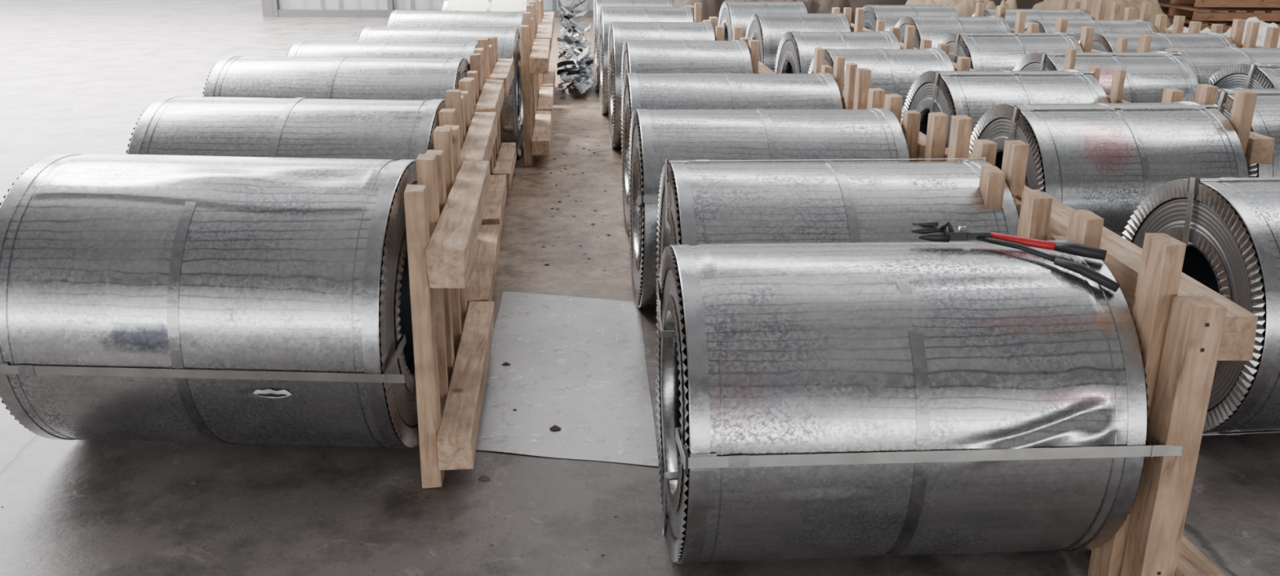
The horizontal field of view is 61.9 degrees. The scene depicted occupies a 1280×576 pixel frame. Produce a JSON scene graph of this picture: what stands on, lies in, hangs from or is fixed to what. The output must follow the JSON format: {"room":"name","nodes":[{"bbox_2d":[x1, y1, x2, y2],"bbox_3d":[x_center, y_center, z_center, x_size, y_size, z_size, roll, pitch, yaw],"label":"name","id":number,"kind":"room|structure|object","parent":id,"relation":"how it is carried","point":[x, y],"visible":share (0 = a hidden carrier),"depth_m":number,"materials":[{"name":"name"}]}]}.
{"room":"steel coil warehouse","nodes":[
{"label":"steel coil warehouse","id":0,"kind":"room"},
{"bbox_2d":[261,0,675,17],"bbox_3d":[2.646,-6.331,18.116,18.025,3.400,0.255,-1,19,-4],"label":"wall","id":1,"kind":"structure","parent":0,"point":[270,8],"depth_m":18.10,"materials":[{"name":"white paint"}]},
{"bbox_2d":[0,0,1279,575],"bbox_3d":[-1.314,-4.911,19.418,80.000,0.200,70.000,-1,19,-4],"label":"floor","id":2,"kind":"structure","parent":0,"point":[77,77],"depth_m":3.22,"materials":[{"name":"concrete"}]},
{"bbox_2d":[0,154,419,448],"bbox_3d":[-1.228,0.040,3.369,1.192,0.903,0.913,1,19,2],"label":"coil","id":3,"kind":"object","parent":2,"relation":"on","point":[155,298],"visible":0.88,"depth_m":2.98,"materials":[{"name":"metal"}]},
{"bbox_2d":[125,96,445,160],"bbox_3d":[-1.385,-0.346,4.493,1.167,0.898,0.898,1,19,1],"label":"coil","id":4,"kind":"object","parent":2,"relation":"on","point":[179,126],"visible":0.25,"depth_m":4.14,"materials":[{"name":"metal"}]},
{"bbox_2d":[0,105,617,568],"bbox_3d":[-0.496,-0.439,6.137,1.773,0.018,7.469,3,19,7],"label":"debris","id":5,"kind":"object","parent":2,"relation":"on","point":[554,428],"visible":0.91,"depth_m":5.21,"materials":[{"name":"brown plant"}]},
{"bbox_2d":[202,55,470,100],"bbox_3d":[-1.529,-0.752,5.636,1.237,0.918,0.918,1,19,0],"label":"coil","id":6,"kind":"object","parent":2,"relation":"on","point":[233,77],"visible":0.18,"depth_m":5.29,"materials":[{"name":"metal"}]},
{"bbox_2d":[285,41,477,63],"bbox_3d":[-1.521,-1.054,6.550,1.097,0.892,0.892,1,19,0],"label":"coil","id":7,"kind":"object","parent":2,"relation":"on","point":[299,49],"visible":0.09,"depth_m":6.27,"materials":[{"name":"metal"}]},
{"bbox_2d":[357,26,524,157],"bbox_3d":[-1.364,-1.370,7.470,1.057,0.892,0.892,1,19,0],"label":"coil","id":8,"kind":"object","parent":2,"relation":"on","point":[508,40],"visible":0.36,"depth_m":7.19,"materials":[{"name":"metal"}]},
{"bbox_2d":[404,124,493,488],"bbox_3d":[-0.602,-0.024,3.527,0.162,0.934,1.168,-1,19,-4],"label":"pallet","id":9,"kind":"object","parent":2,"relation":"on","point":[452,340],"visible":1,"depth_m":3.16,"materials":[{"name":"brown wood"}]},
{"bbox_2d":[386,9,525,28],"bbox_3d":[-1.447,-1.792,8.675,1.057,0.902,0.902,1,19,0],"label":"coil","id":10,"kind":"object","parent":2,"relation":"on","point":[397,18],"visible":0.1,"depth_m":8.36,"materials":[{"name":"metal"}]},
{"bbox_2d":[438,79,500,306],"bbox_3d":[-0.718,-0.407,4.612,0.163,0.948,1.116,-1,19,-5],"label":"pallet","id":11,"kind":"object","parent":2,"relation":"on","point":[477,131],"visible":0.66,"depth_m":4.52,"materials":[{"name":"brown wood"}]},
{"bbox_2d":[463,48,506,236],"bbox_3d":[-0.816,-0.764,5.683,0.162,0.922,1.002,-1,19,-5],"label":"pallet","id":12,"kind":"object","parent":2,"relation":"on","point":[488,95],"visible":0.54,"depth_m":5.62,"materials":[{"name":"brown wood"}]},
{"bbox_2d":[440,0,531,11],"bbox_3d":[-1.404,-2.282,10.089,0.817,0.908,0.908,1,19,0],"label":"coil","id":13,"kind":"object","parent":2,"relation":"on","point":[448,5],"visible":0.08,"depth_m":9.76,"materials":[{"name":"silver metal"}]},
{"bbox_2d":[477,36,516,189],"bbox_3d":[-0.873,-1.099,6.606,0.161,0.953,0.897,-1,19,-4],"label":"pallet","id":14,"kind":"object","parent":2,"relation":"on","point":[503,159],"visible":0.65,"depth_m":6.50,"materials":[{"name":"brown wood"}]},
{"bbox_2d":[520,4,552,166],"bbox_3d":[-0.734,-1.481,7.654,0.181,0.994,1.173,-1,19,-4],"label":"pallet","id":15,"kind":"object","parent":2,"relation":"on","point":[535,53],"visible":1,"depth_m":7.24,"materials":[{"name":"brown wood"}]},
{"bbox_2d":[528,0,553,117],"bbox_3d":[-0.818,-1.903,8.873,0.182,0.994,1.174,-1,19,-4],"label":"pallet","id":16,"kind":"object","parent":2,"relation":"on","point":[544,95],"visible":0.51,"depth_m":8.76,"materials":[{"name":"brown wood"}]},
{"bbox_2d":[537,0,555,96],"bbox_3d":[-0.892,-2.301,10.097,0.162,0.948,1.166,-1,19,-4],"label":"pallet","id":17,"kind":"object","parent":2,"relation":"on","point":[547,80],"visible":0.44,"depth_m":9.84,"materials":[{"name":"brown wood"}]},
{"bbox_2d":[475,291,658,466],"bbox_3d":[-0.280,0.283,4.069,0.646,0.002,1.673,-1,19,-4],"label":"sheet","id":18,"kind":"object","parent":2,"relation":"on","point":[578,366],"visible":0.97,"depth_m":3.89,"materials":[{"name":"metal"}]},
{"bbox_2d":[556,0,594,98],"bbox_3d":[-0.708,-2.682,11.467,0.350,0.770,3.474,-1,19,-4],"label":"pile","id":19,"kind":"object","parent":2,"relation":"on","point":[577,64],"visible":1,"depth_m":10.75,"materials":[{"name":"metal"}]},
{"bbox_2d":[593,0,673,91],"bbox_3d":[-0.072,-2.381,10.411,0.737,0.908,0.908,-1,19,-4],"label":"coil","id":20,"kind":"object","parent":2,"relation":"on","point":[597,3],"visible":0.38,"depth_m":10.10,"materials":[{"name":"metal"}]},
{"bbox_2d":[598,6,693,114],"bbox_3d":[0.042,-1.958,9.187,0.767,0.908,0.908,-1,19,-4],"label":"coil","id":21,"kind":"object","parent":2,"relation":"on","point":[607,15],"visible":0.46,"depth_m":8.87,"materials":[{"name":"metal"}]},
{"bbox_2d":[607,21,715,148],"bbox_3d":[0.146,-1.486,7.820,0.727,0.908,0.908,-1,19,-4],"label":"coil","id":22,"kind":"object","parent":2,"relation":"on","point":[619,32],"visible":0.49,"depth_m":7.51,"materials":[{"name":"metal"}]},
{"bbox_2d":[620,40,753,144],"bbox_3d":[0.273,-1.078,6.642,0.754,0.908,0.917,-1,19,-4],"label":"coil","id":23,"kind":"object","parent":2,"relation":"on","point":[684,56],"visible":0.29,"depth_m":6.30,"materials":[{"name":"metal"}]},
{"bbox_2d":[684,3,702,22],"bbox_3d":[0.506,-2.017,9.299,0.160,0.955,0.870,-1,19,-4],"label":"pallet","id":24,"kind":"object","parent":2,"relation":"on","point":[696,10],"visible":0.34,"depth_m":8.80,"materials":[{"name":"brown wood"}]},
{"bbox_2d":[702,17,724,40],"bbox_3d":[0.587,-1.551,7.986,0.162,0.931,0.865,-1,19,-4],"label":"pallet","id":25,"kind":"object","parent":2,"relation":"on","point":[719,31],"visible":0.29,"depth_m":7.49,"materials":[{"name":"brown wood"}]},
{"bbox_2d":[621,72,844,235],"bbox_3d":[0.462,-0.712,5.676,1.091,0.848,0.858,-1,19,-4],"label":"coil","id":26,"kind":"object","parent":2,"relation":"on","point":[820,91],"visible":0.38,"depth_m":5.38,"materials":[{"name":"metal"}]},
{"bbox_2d":[732,26,775,73],"bbox_3d":[0.714,-1.170,6.870,0.162,0.940,0.825,-1,19,-4],"label":"pallet","id":27,"kind":"object","parent":2,"relation":"on","point":[758,67],"visible":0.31,"depth_m":6.44,"materials":[{"name":"brown wood"}]},
{"bbox_2d":[717,1,808,40],"bbox_3d":[1.221,-2.436,10.693,0.777,0.848,0.848,-1,19,-6],"label":"coil","id":28,"kind":"object","parent":2,"relation":"on","point":[732,14],"visible":0.25,"depth_m":10.40,"materials":[{"name":"metal"}]},
{"bbox_2d":[673,0,854,26],"bbox_3d":[1.367,-3.106,12.380,2.600,1.001,1.600,-1,19,-4],"label":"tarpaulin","id":29,"kind":"object","parent":2,"relation":"on","point":[710,8],"visible":0.18,"depth_m":11.87,"materials":[{"name":"fabric"}]},
{"bbox_2d":[627,108,910,307],"bbox_3d":[0.520,-0.348,4.623,1.100,0.848,0.848,-1,19,-4],"label":"coil","id":30,"kind":"object","parent":2,"relation":"on","point":[656,136],"visible":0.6,"depth_m":4.30,"materials":[{"name":"metal"}]},
{"bbox_2d":[745,13,851,72],"bbox_3d":[1.372,-1.980,9.377,0.777,0.848,0.848,-1,19,-6],"label":"coil","id":31,"kind":"object","parent":2,"relation":"on","point":[769,28],"visible":0.26,"depth_m":9.05,"materials":[{"name":"metal"}]},
{"bbox_2d":[813,47,857,109],"bbox_3d":[1.055,-0.797,5.799,0.106,0.938,0.871,-1,19,-4],"label":"pallet","id":32,"kind":"object","parent":2,"relation":"on","point":[847,95],"visible":0.27,"depth_m":5.52,"materials":[{"name":"brown wood"}]},
{"bbox_2d":[655,156,1019,308],"bbox_3d":[0.635,-0.022,3.684,1.100,0.845,0.838,-1,19,-4],"label":"coil","id":33,"kind":"object","parent":2,"relation":"on","point":[822,202],"visible":0.38,"depth_m":3.36,"materials":[{"name":"metal"}]},
{"bbox_2d":[773,31,901,73],"bbox_3d":[1.446,-1.458,7.866,0.757,0.848,0.848,-1,19,-6],"label":"coil","id":34,"kind":"object","parent":2,"relation":"on","point":[796,51],"visible":0.25,"depth_m":7.59,"materials":[{"name":"metal"}]},
{"bbox_2d":[831,7,874,31],"bbox_3d":[1.859,-2.037,9.446,0.162,0.920,0.984,-1,19,-4],"label":"pallet","id":35,"kind":"object","parent":2,"relation":"on","point":[859,20],"visible":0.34,"depth_m":8.96,"materials":[{"name":"brown wood"}]},
{"bbox_2d":[808,48,955,118],"bbox_3d":[1.518,-1.100,6.828,0.757,0.848,0.848,-1,19,-6],"label":"coil","id":36,"kind":"object","parent":2,"relation":"on","point":[894,71],"visible":0.16,"depth_m":6.51,"materials":[{"name":"metal"}]},
{"bbox_2d":[853,67,926,161],"bbox_3d":[1.136,-0.478,4.880,0.162,0.938,0.920,-1,19,-4],"label":"pallet","id":37,"kind":"object","parent":2,"relation":"on","point":[864,97],"visible":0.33,"depth_m":4.59,"materials":[{"name":"brown wood"}]},
{"bbox_2d":[875,20,916,48],"bbox_3d":[1.921,-1.526,7.973,0.162,0.914,0.881,-1,19,-4],"label":"pallet","id":38,"kind":"object","parent":2,"relation":"on","point":[909,32],"visible":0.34,"depth_m":7.55,"materials":[{"name":"brown wood"}]},
{"bbox_2d":[862,4,958,31],"bbox_3d":[2.584,-2.323,10.402,0.817,0.848,0.848,-2,19,-7],"label":"coil","id":39,"kind":"object","parent":2,"relation":"on","point":[891,15],"visible":0.21,"depth_m":10.12,"materials":[{"name":"metal"}]},
{"bbox_2d":[654,240,1182,564],"bbox_3d":[0.644,0.294,2.820,1.157,0.831,0.832,-1,19,-4],"label":"coil","id":40,"kind":"object","parent":2,"relation":"on","point":[850,399],"visible":0.95,"depth_m":2.46,"materials":[{"name":"metal"}]},
{"bbox_2d":[911,221,1119,292],"bbox_3d":[0.937,-0.097,2.673,0.513,0.110,0.127,10,21,26],"label":"cutter","id":41,"kind":"object","parent":40,"relation":"on","point":[929,232],"visible":1,"depth_m":2.67,"materials":[{"name":"red metal"}]},
{"bbox_2d":[920,39,976,71],"bbox_3d":[1.992,-1.145,6.943,0.161,0.867,0.880,-1,19,-4],"label":"pallet","id":42,"kind":"object","parent":2,"relation":"on","point":[963,64],"visible":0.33,"depth_m":6.78,"materials":[{"name":"brown wood"}]},
{"bbox_2d":[894,16,1012,48],"bbox_3d":[2.666,-1.916,9.223,0.817,0.848,0.848,-2,19,-7],"label":"coil","id":43,"kind":"object","parent":2,"relation":"on","point":[935,28],"visible":0.16,"depth_m":8.91,"materials":[{"name":"metal"}]},
{"bbox_2d":[905,0,1017,16],"bbox_3d":[3.675,-3.040,12.350,1.400,0.934,1.400,-1,19,-4],"label":"tarpaulin","id":44,"kind":"object","parent":2,"relation":"on","point":[962,7],"visible":0.12,"depth_m":11.88,"materials":[{"name":"beige fabric"}]},
{"bbox_2d":[924,111,1032,199],"bbox_3d":[1.248,-0.159,3.974,0.161,0.926,0.940,-1,19,-4],"label":"pallet","id":45,"kind":"object","parent":2,"relation":"on","point":[1015,153],"visible":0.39,"depth_m":3.92,"materials":[{"name":"brown wood"}]},
{"bbox_2d":[974,3,1026,32],"bbox_3d":[3.167,-2.008,9.384,0.161,0.926,1.070,-1,19,-4],"label":"pallet","id":46,"kind":"object","parent":2,"relation":"on","point":[1020,18],"visible":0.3,"depth_m":9.16,"materials":[{"name":"brown wood"}]},
{"bbox_2d":[901,69,1109,147],"bbox_3d":[1.986,-0.773,5.881,0.870,0.855,0.848,-2,19,-7],"label":"coil","id":47,"kind":"object","parent":2,"relation":"on","point":[971,94],"visible":0.25,"depth_m":5.58,"materials":[{"name":"metal"}]},
{"bbox_2d":[848,0,1170,18],"bbox_3d":[4.245,-3.893,14.215,7.500,1.339,1.800,-1,19,-4],"label":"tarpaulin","id":48,"kind":"object","parent":2,"relation":"on","point":[1021,4],"visible":0.06,"depth_m":13.47,"materials":[{"name":"fabric"}]},
{"bbox_2d":[937,32,1083,71],"bbox_3d":[2.690,-1.456,7.878,0.870,0.855,0.848,-2,19,-7],"label":"coil","id":49,"kind":"object","parent":2,"relation":"on","point":[987,51],"visible":0.23,"depth_m":7.56,"materials":[{"name":"metal"}]},
{"bbox_2d":[972,8,1092,28],"bbox_3d":[3.845,-2.354,10.584,1.017,0.808,0.808,-1,19,-6],"label":"coil","id":50,"kind":"object","parent":2,"relation":"on","point":[1011,14],"visible":0.09,"depth_m":10.32,"materials":[{"name":"metal"}]},
{"bbox_2d":[1026,18,1103,52],"bbox_3d":[3.201,-1.584,8.150,0.161,0.930,1.086,-1,19,-4],"label":"pallet","id":51,"kind":"object","parent":2,"relation":"on","point":[1087,33],"visible":0.24,"depth_m":7.63,"materials":[{"name":"brown wood"}]},
{"bbox_2d":[1058,0,1109,20],"bbox_3d":[4.445,-2.468,10.750,0.162,0.925,0.976,-1,19,-4],"label":"pallet","id":52,"kind":"object","parent":2,"relation":"on","point":[1086,4],"visible":0.12,"depth_m":10.47,"materials":[{"name":"brown wood"}]},
{"bbox_2d":[1024,19,1157,41],"bbox_3d":[3.923,-1.963,9.452,1.017,0.808,0.808,-1,19,-6],"label":"coil","id":53,"kind":"object","parent":2,"relation":"on","point":[1133,26],"visible":0.19,"depth_m":9.18,"materials":[{"name":"metal"}]},
{"bbox_2d":[1063,48,1130,103],"bbox_3d":[2.467,-0.815,5.895,0.066,0.934,0.720,-1,19,-4],"label":"pallet","id":54,"kind":"object","parent":2,"relation":"on","point":[1115,96],"visible":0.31,"depth_m":5.54,"materials":[{"name":"brown wood"}]},
{"bbox_2d":[1032,0,1171,28],"bbox_3d":[5.278,-3.018,12.362,1.600,0.910,1.600,-1,19,-4],"label":"coil","id":55,"kind":"object","parent":2,"relation":"on","point":[1156,9],"visible":0.16,"depth_m":11.83,"materials":[{"name":"silver"}]},
{"bbox_2d":[1013,51,1198,102],"bbox_3d":[2.888,-1.066,6.754,0.890,0.855,0.848,-2,19,-7],"label":"coil","id":56,"kind":"object","parent":2,"relation":"on","point":[1148,74],"visible":0.3,"depth_m":6.43,"materials":[{"name":"metal"}]},
{"bbox_2d":[968,101,1248,237],"bbox_3d":[2.067,-0.418,4.854,0.930,0.855,0.848,-2,19,-7],"label":"coil","id":57,"kind":"object","parent":2,"relation":"on","point":[1103,159],"visible":0.31,"depth_m":4.49,"materials":[{"name":"metal"}]},
{"bbox_2d":[978,165,1257,575],"bbox_3d":[1.264,0.164,3.040,0.276,0.925,1.299,-1,19,-5],"label":"pallet","id":58,"kind":"object","parent":2,"relation":"on","point":[1184,326],"visible":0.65,"depth_m":2.49,"materials":[{"name":"brown wood"}]},
{"bbox_2d":[1109,2,1172,33],"bbox_3d":[4.518,-2.113,9.695,0.162,0.944,0.973,-1,19,-4],"label":"pallet","id":59,"kind":"object","parent":2,"relation":"on","point":[1145,11],"visible":0.28,"depth_m":9.43,"materials":[{"name":"brown wood"}]},
{"bbox_2d":[1115,35,1177,53],"bbox_3d":[3.366,-1.235,7.173,0.097,0.908,0.765,-1,19,-4],"label":"pallet","id":60,"kind":"object","parent":2,"relation":"on","point":[1144,41],"visible":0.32,"depth_m":7.07,"materials":[{"name":"brown wood"}]},
{"bbox_2d":[1078,32,1237,52],"bbox_3d":[3.998,-1.588,8.368,1.017,0.808,0.808,-1,19,-6],"label":"coil","id":61,"kind":"object","parent":2,"relation":"on","point":[1105,42],"visible":0.19,"depth_m":8.11,"materials":[{"name":"metal"}]},
{"bbox_2d":[1122,176,1279,437],"bbox_3d":[2.343,0.042,3.548,1.180,0.841,0.832,-1,19,-6],"label":"coil","id":62,"kind":"object","parent":2,"relation":"on","point":[1228,227],"visible":0.56,"depth_m":3.26,"materials":[{"name":"metal"}]},
{"bbox_2d":[1171,15,1245,48],"bbox_3d":[4.588,-1.752,8.687,0.162,0.919,0.966,-1,19,-4],"label":"pallet","id":63,"kind":"object","parent":2,"relation":"on","point":[1238,25],"visible":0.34,"depth_m":8.39,"materials":[{"name":"brown wood"}]},
{"bbox_2d":[1149,47,1279,84],"bbox_3d":[4.063,-1.262,7.425,1.017,0.808,0.808,-1,19,-6],"label":"coil","id":64,"kind":"object","parent":2,"relation":"on","point":[1204,62],"visible":0.05,"depth_m":7.13,"materials":[{"name":"metal"}]},
{"bbox_2d":[1161,84,1275,164],"bbox_3d":[2.618,-0.495,4.978,0.162,0.929,0.711,-1,19,-4],"label":"pallet","id":65,"kind":"object","parent":2,"relation":"on","point":[1258,148],"visible":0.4,"depth_m":4.58,"materials":[{"name":"brown wood"}]},
{"bbox_2d":[1158,0,1279,33],"bbox_3d":[7.100,-3.094,12.519,1.808,0.993,1.208,0,19,-1],"label":"pallet stack","id":66,"kind":"object","parent":2,"relation":"on","point":[1208,12],"visible":0.32,"depth_m":11.92,"materials":[{"name":"brown wood"}]},
{"bbox_2d":[1165,17,1279,48],"bbox_3d":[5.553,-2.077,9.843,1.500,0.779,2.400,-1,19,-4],"label":"coil","id":67,"kind":"object","parent":2,"relation":"on","point":[1263,26],"visible":0.09,"depth_m":9.84,"materials":[{"name":"silver metal"}]},
{"bbox_2d":[1182,88,1279,177],"bbox_3d":[3.325,-0.579,5.352,1.130,0.855,0.848,-2,19,-7],"label":"coil","id":68,"kind":"object","parent":2,"relation":"on","point":[1266,117],"visible":0.09,"depth_m":4.96,"materials":[{"name":"metal"}]},
{"bbox_2d":[1204,62,1279,88],"bbox_3d":[3.989,-0.914,6.342,1.030,0.855,0.848,-2,19,-7],"label":"coil","id":69,"kind":"object","parent":2,"relation":"on","point":[1237,75],"visible":0.27,"depth_m":6.14,"materials":[{"name":"metal"}]},
{"bbox_2d":[1242,21,1279,48],"bbox_3d":[4.654,-1.425,7.726,0.162,0.931,0.970,-1,19,-4],"label":"pallet","id":70,"kind":"object","parent":2,"relation":"on","point":[1272,36],"visible":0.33,"depth_m":7.93,"materials":[{"name":"brown wood"}]}
]}

